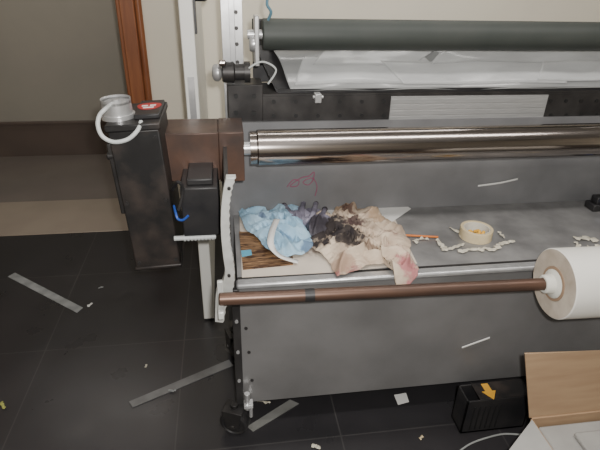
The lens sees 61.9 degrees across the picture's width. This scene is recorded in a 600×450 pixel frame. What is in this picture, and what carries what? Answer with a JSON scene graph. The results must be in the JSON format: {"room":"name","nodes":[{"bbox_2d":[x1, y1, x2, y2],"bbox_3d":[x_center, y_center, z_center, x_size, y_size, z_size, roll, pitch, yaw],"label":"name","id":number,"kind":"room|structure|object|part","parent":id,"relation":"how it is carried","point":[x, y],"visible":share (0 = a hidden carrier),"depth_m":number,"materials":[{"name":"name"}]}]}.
{"room":"print shop","nodes":[
{"label":"print shop","id":0,"kind":"room"},
{"bbox_2d":[0,0,127,121],"bbox_3d":[-0.637,-1.887,3.940,8.000,2.700,0.100,-3,28,-8],"label":"wall","id":1,"kind":"structure","parent":0,"point":[58,58],"depth_m":3.98,"materials":[{"name":"paint"}]},
{"bbox_2d":[0,120,108,156],"bbox_3d":[-0.657,-0.797,4.444,8.000,0.302,0.035,-3,28,-8],"label":"baseboard","id":2,"kind":"structure","parent":1,"relation":"attached to","point":[80,137],"depth_m":4.24,"materials":[{"name":"brown wood"}]},
{"bbox_2d":[0,154,529,449],"bbox_3d":[-0.222,0.789,1.855,8.000,0.054,6.561,-3,28,-8],"label":"floor","id":3,"kind":"structure","parent":0,"point":[69,379],"depth_m":2.12,"materials":[{"name":"black tile"}]},
{"bbox_2d":[8,273,82,312],"bbox_3d":[-1.321,0.344,2.581,0.573,0.003,0.043,17,32,27],"label":"strip","id":4,"kind":"object","parent":3,"relation":"on","point":[22,280],"visible":1,"depth_m":2.57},
{"bbox_2d":[129,360,232,407],"bbox_3d":[-0.478,0.648,2.054,0.435,0.003,0.042,-16,33,-30],"label":"strip","id":5,"kind":"object","parent":3,"relation":"on","point":[224,365],"visible":1,"depth_m":2.05,"materials":[{"name":"grey plastic"}]},
{"bbox_2d":[178,0,214,318],"bbox_3d":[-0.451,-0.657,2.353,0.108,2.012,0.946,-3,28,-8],"label":"metal post","id":6,"kind":"object","parent":3,"relation":"on","point":[190,11],"depth_m":2.00,"materials":[{"name":"white metal"}]},
{"bbox_3d":[-0.412,-0.444,1.932,0.025,0.250,0.002,-3,28,-8],"label":"lock plate","id":7,"kind":"part","parent":6,"relation":"part of","materials":[{"name":"metal"}]},
{"bbox_3d":[-0.366,-0.818,1.867,0.059,0.180,0.140,-3,28,-8],"label":"handle","id":8,"kind":"part","parent":6,"relation":"part of","materials":[{"name":"black paint"}]},
{"bbox_2d":[248,400,298,431],"bbox_3d":[-0.103,0.729,1.922,0.223,0.003,0.038,-19,35,-34],"label":"strip","id":9,"kind":"object","parent":3,"relation":"on","point":[289,404],"visible":0.86,"depth_m":1.92,"materials":[{"name":"grey plastic"}]},
{"bbox_2d":[311,443,320,448],"bbox_3d":[0.058,0.796,1.798,0.036,0.005,0.017,11,30,18],"label":"paper scrap","id":10,"kind":"object","parent":3,"relation":"on","point":[312,445],"visible":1,"depth_m":1.80,"materials":[{"name":"white paper"}]},
{"bbox_2d":[95,0,599,433],"bbox_3d":[0.590,-0.222,1.832,2.426,1.799,0.919,-4,28,-10],"label":"machine","id":11,"kind":"object","parent":3,"relation":"on","point":[418,115],"visible":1,"depth_m":1.82,"materials":[{"name":"grey metal"}]},
{"bbox_3d":[-0.541,-0.347,1.479,0.098,0.058,0.098,-5,29,-7],"label":"motor","id":12,"kind":"part","parent":11,"relation":"part of","materials":[{"name":"metal"}]},
{"bbox_3d":[-0.286,-0.525,1.724,0.034,0.058,0.058,-3,28,-8],"label":"knob","id":13,"kind":"part","parent":11,"relation":"part of","materials":[{"name":"metal"}]},
{"bbox_3d":[-0.263,-0.548,1.692,0.022,0.022,0.022,-3,28,-8],"label":"chrome knob","id":14,"kind":"part","parent":11,"relation":"part of","materials":[{"name":"metal"}]},
{"bbox_3d":[-0.211,0.080,1.399,0.078,0.467,0.025,-3,28,-8],"label":"plate","id":15,"kind":"part","parent":11,"relation":"part of","materials":[{"name":"metal"}]},
{"bbox_3d":[-0.239,-0.061,1.655,0.012,0.379,0.562,-3,28,-8],"label":"panel","id":16,"kind":"part","parent":11,"relation":"part of","materials":[{"name":"metal"}]},
{"bbox_3d":[-0.248,-0.674,1.839,0.076,1.050,0.050,-3,28,-8],"label":"slotted post","id":17,"kind":"part","parent":11,"relation":"part of","materials":[{"name":"metal"}]},
{"bbox_3d":[-0.223,-0.533,1.742,0.097,0.072,0.072,-3,28,-8],"label":"crank arm","id":18,"kind":"part","parent":11,"relation":"part of","materials":[{"name":"metal"}]},
{"bbox_3d":[-0.212,0.413,1.704,0.026,0.501,0.054,-3,28,-8],"label":"leg","id":19,"kind":"part","parent":11,"relation":"part of","materials":[{"name":"metal"}]},
{"bbox_3d":[-0.205,-0.425,1.871,0.125,0.222,0.120,-3,28,-8],"label":"upright plate","id":20,"kind":"part","parent":11,"relation":"part of","materials":[{"name":"metal"}]},
{"bbox_3d":[-0.162,-0.648,1.750,0.033,0.164,0.094,-3,28,-8],"label":"roller arm","id":21,"kind":"part","parent":11,"relation":"part of","materials":[{"name":"metal"}]},
{"bbox_2d":[239,211,416,277],"bbox_3d":[0.089,-0.002,1.852,0.628,0.076,0.530,-3,28,-8],"label":"cardboard sheet","id":22,"kind":"object","parent":11,"relation":"on","point":[312,261],"depth_m":1.66,"materials":[{"name":"white cardboard"}]},
{"bbox_2d":[239,231,292,269],"bbox_3d":[-0.113,0.081,1.757,0.192,0.003,0.259,-3,28,-8],"label":"board","id":23,"kind":"object","parent":22,"relation":"on","point":[261,257],"visible":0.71,"depth_m":1.70,"materials":[{"name":"brown wood"}]},
{"bbox_2d":[241,250,251,256],"bbox_3d":[-0.184,0.097,1.716,0.036,0.002,0.043,-3,28,-8],"label":"chip","id":24,"kind":"object","parent":23,"relation":"on","point":[244,253],"visible":1,"depth_m":1.71,"materials":[{"name":"blue plastic"}]},
{"bbox_2d":[238,204,312,256],"bbox_3d":[-0.098,-0.016,1.869,0.270,0.051,0.449,-1,28,-6],"label":"rag","id":25,"kind":"object","parent":22,"relation":"on","point":[291,237],"visible":0.8,"depth_m":1.81,"materials":[{"name":"fabric"}]},
{"bbox_3d":[-0.067,0.053,1.728,0.101,0.065,0.208,-3,28,-8],"label":"paper strip","id":26,"kind":"part","parent":22,"relation":"part of","materials":[{"name":"white paper"}]},
{"bbox_2d":[327,207,410,221],"bbox_3d":[0.276,-0.067,2.057,0.353,0.001,0.266,-7,29,-16],"label":"paper sheet","id":27,"kind":"object","parent":22,"relation":"on","point":[392,213],"visible":0.29,"depth_m":2.03,"materials":[{"name":"white paper"}]},
{"bbox_2d":[310,202,418,284],"bbox_3d":[0.196,0.029,1.852,0.398,0.128,0.619,-3,28,-8],"label":"rag","id":28,"kind":"object","parent":11,"relation":"on","point":[353,238],"visible":0.96,"depth_m":1.73,"materials":[{"name":"fabric"}]},
{"bbox_2d":[282,201,330,235],"bbox_3d":[0.047,-0.042,1.914,0.171,0.047,0.285,-12,31,-25],"label":"glove","id":29,"kind":"object","parent":28,"relation":"on","point":[314,223],"visible":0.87,"depth_m":1.89,"materials":[{"name":"grey fabric"}]},
{"bbox_2d":[219,278,545,305],"bbox_3d":[0.777,0.178,1.518,2.021,0.045,0.039,-2,28,-7],"label":"shaft","id":30,"kind":"object","parent":11,"relation":"on","point":[532,284],"visible":0.91,"depth_m":1.44,"materials":[{"name":"brown metal"}]},
{"bbox_2d":[533,246,599,319],"bbox_3d":[1.025,0.170,1.547,0.589,0.218,0.230,-3,28,-8],"label":"paper roll","id":31,"kind":"object","parent":30,"relation":"on","point":[571,275],"visible":0.87,"depth_m":1.46,"materials":[{"name":"white paper"}]},
{"bbox_3d":[0.759,0.143,1.710,1.940,0.020,0.038,-3,28,-8],"label":"rail","id":32,"kind":"part","parent":11,"relation":"part of","materials":[{"name":"metal"}]},
{"bbox_3d":[0.672,-0.019,2.156,1.973,0.897,0.012,-3,28,-8],"label":"panel","id":33,"kind":"part","parent":11,"relation":"part of","materials":[{"name":"grey metal"}]},
{"bbox_2d":[234,200,599,279],"bbox_3d":[0.725,0.027,1.927,1.935,0.012,0.447,-3,28,-8],"label":"tray","id":34,"kind":"object","parent":11,"relation":"on","point":[535,226],"depth_m":1.94,"materials":[{"name":"grey metal"}]},
{"bbox_3d":[0.754,0.373,1.833,1.935,0.511,0.012,-3,28,-8],"label":"panel","id":35,"kind":"part","parent":11,"relation":"part of","materials":[{"name":"grey metal"}]},
{"bbox_2d":[412,236,428,243],"bbox_3d":[0.444,0.053,1.832,0.072,0.009,0.028,-13,31,-25],"label":"paper scrap","id":36,"kind":"object","parent":11,"relation":"on","point":[421,237],"visible":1,"depth_m":1.83,"materials":[{"name":"white paper"}]},
{"bbox_2d":[406,234,437,237],"bbox_3d":[0.412,0.039,1.856,0.201,0.014,0.008,2,28,0],"label":"stick","id":37,"kind":"object","parent":11,"relation":"on","point":[410,235],"visible":0.6,"depth_m":1.85,"materials":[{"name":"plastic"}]},
{"bbox_2d":[259,45,599,92],"bbox_3d":[0.725,-0.614,1.999,1.796,0.168,0.192,-3,28,-8],"label":"tray","id":38,"kind":"object","parent":11,"relation":"on","point":[298,70],"depth_m":1.92,"materials":[{"name":"black paint"}]},
{"bbox_2d":[436,238,447,250],"bbox_3d":[0.511,0.070,1.806,0.027,0.008,0.087,-3,28,-8],"label":"paper scrap","id":39,"kind":"object","parent":11,"relation":"on","point":[443,247],"visible":1,"depth_m":1.80,"materials":[{"name":"white paper"}]},
{"bbox_2d":[447,243,464,249],"bbox_3d":[0.555,0.077,1.795,0.094,0.010,0.023,-12,31,-24],"label":"paper scrap","id":40,"kind":"object","parent":11,"relation":"on","point":[461,244],"visible":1,"depth_m":1.80,"materials":[{"name":"white paper"}]},
{"bbox_3d":[0.653,-0.449,1.930,0.636,0.100,0.007,-3,28,-8],"label":"ribbed plate","id":41,"kind":"part","parent":11,"relation":"part of","materials":[{"name":"metal"}]},
{"bbox_2d":[457,248,483,252],"bbox_3d":[0.606,0.088,1.778,0.099,0.007,0.028,-4,29,-10],"label":"paper scrap","id":42,"kind":"object","parent":11,"relation":"on","point":[467,249],"visible":1,"depth_m":1.78,"materials":[{"name":"white paper"}]},
{"bbox_2d":[462,337,489,348],"bbox_3d":[0.646,0.434,1.836,0.105,0.047,0.003,-3,28,-8],"label":"paper sliver","id":43,"kind":"object","parent":11,"relation":"attached to","point":[488,338],"visible":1,"depth_m":1.83,"materials":[{"name":"white paper"}]},
{"bbox_2d":[459,220,493,244],"bbox_3d":[0.657,0.027,1.867,0.118,0.039,0.118,-3,28,-8],"label":"tape roll","id":44,"kind":"object","parent":11,"relation":"on","point":[479,239],"visible":0.95,"depth_m":1.84,"materials":[{"name":"beige paper"}]},
{"bbox_2d":[478,245,501,251],"bbox_3d":[0.680,0.085,1.786,0.092,0.009,0.035,-7,29,-15],"label":"paper scrap","id":45,"kind":"object","parent":11,"relation":"on","point":[495,246],"visible":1,"depth_m":1.79,"materials":[{"name":"white paper"}]},
{"bbox_2d":[478,178,517,186],"bbox_3d":[0.826,-0.177,2.085,0.174,0.033,0.003,-3,28,-8],"label":"paper sliver","id":46,"kind":"object","parent":11,"relation":"attached to","point":[516,178],"visible":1,"depth_m":2.08,"materials":[{"name":"white paper"}]},
{"bbox_2d":[496,240,514,244],"bbox_3d":[0.751,0.064,1.830,0.084,0.008,0.020,-11,31,-22],"label":"paper scrap","id":47,"kind":"object","parent":11,"relation":"on","point":[508,241],"visible":1,"depth_m":1.83,"materials":[{"name":"white paper"}]},
{"bbox_2d":[573,236,598,241],"bbox_3d":[1.072,0.049,1.874,0.090,0.008,0.042,6,28,8],"label":"paper scrap","id":48,"kind":"object","parent":11,"relation":"on","point":[593,239],"visible":1,"depth_m":1.87,"materials":[{"name":"white paper"}]},
{"bbox_2d":[584,194,599,211],"bbox_3d":[1.265,-0.095,2.108,0.090,0.060,0.064,-3,28,-8],"label":"clamp","id":49,"kind":"object","parent":11,"relation":"on","point":[593,204],"visible":1,"depth_m":2.10,"materials":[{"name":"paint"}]},
{"bbox_2d":[394,393,408,404],"bbox_3d":[0.410,0.698,2.008,0.052,0.001,0.056,-3,28,-8],"label":"paper square","id":50,"kind":"object","parent":3,"relation":"on","point":[402,398],"visible":1,"depth_m":2.01,"materials":[{"name":"white paper"}]},
{"bbox_2d":[451,379,527,432],"bbox_3d":[0.718,0.680,1.876,0.253,0.173,0.086,-3,28,-8],"label":"black box","id":51,"kind":"object","parent":3,"relation":"on","point":[484,406],"visible":0.96,"depth_m":1.84,"materials":[{"name":"paint"}]},
{"bbox_3d":[0.742,0.605,1.842,0.201,0.004,0.078,-3,28,-8],"label":"lid","id":52,"kind":"part","parent":51,"relation":"part of","materials":[{"name":"black paint"}]},
{"bbox_2d":[460,433,520,449],"bbox_3d":[0.694,0.792,1.836,0.288,0.007,0.034,-7,29,-15],"label":"cable","id":53,"kind":"object","parent":3,"relation":"on","point":[491,436],"visible":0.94,"depth_m":1.85,"materials":[{"name":"white plastic"}]},
{"bbox_2d":[509,350,599,449],"bbox_3d":[0.946,0.707,1.475,0.740,0.514,0.444,-3,28,-8],"label":"cardboard box","id":54,"kind":"object","parent":3,"relation":"on","point":[563,387],"visible":0.92,"depth_m":1.59,"materials":[{"name":"brown cardboard"}]},
{"bbox_2d":[539,421,599,449],"bbox_3d":[0.979,0.800,1.590,0.370,0.232,0.268,-3,28,-8],"label":"foam block","id":55,"kind":"object","parent":54,"relation":"in","point":[584,435],"visible":0.89,"depth_m":1.60,"materials":[{"name":"white plastic"}]},
{"bbox_2d":[141,0,599,219],"bbox_3d":[-0.436,-1.230,2.716,8.000,2.700,0.200,-3,28,-8],"label":"wall","id":56,"kind":"structure","parent":0,"point":[161,20],"depth_m":2.77,"materials":[{"name":"beige paint"}]},
{"bbox_2d":[0,198,128,236],"bbox_3d":[-1.619,-0.058,3.320,1.227,0.006,0.495,-3,28,-8],"label":"threshold","id":57,"kind":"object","parent":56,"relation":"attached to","point":[86,215],"depth_m":3.30,"materials":[{"name":"beige stone"}]},
{"bbox_2d":[115,0,151,103],"bbox_3d":[-0.898,-0.911,2.783,0.130,2.050,0.250,-3,28,-8],"label":"trim","id":58,"kind":"structure","parent":56,"relation":"attached to","point":[129,12],"depth_m":2.64,"materials":[{"name":"brown wood"}]}
]}

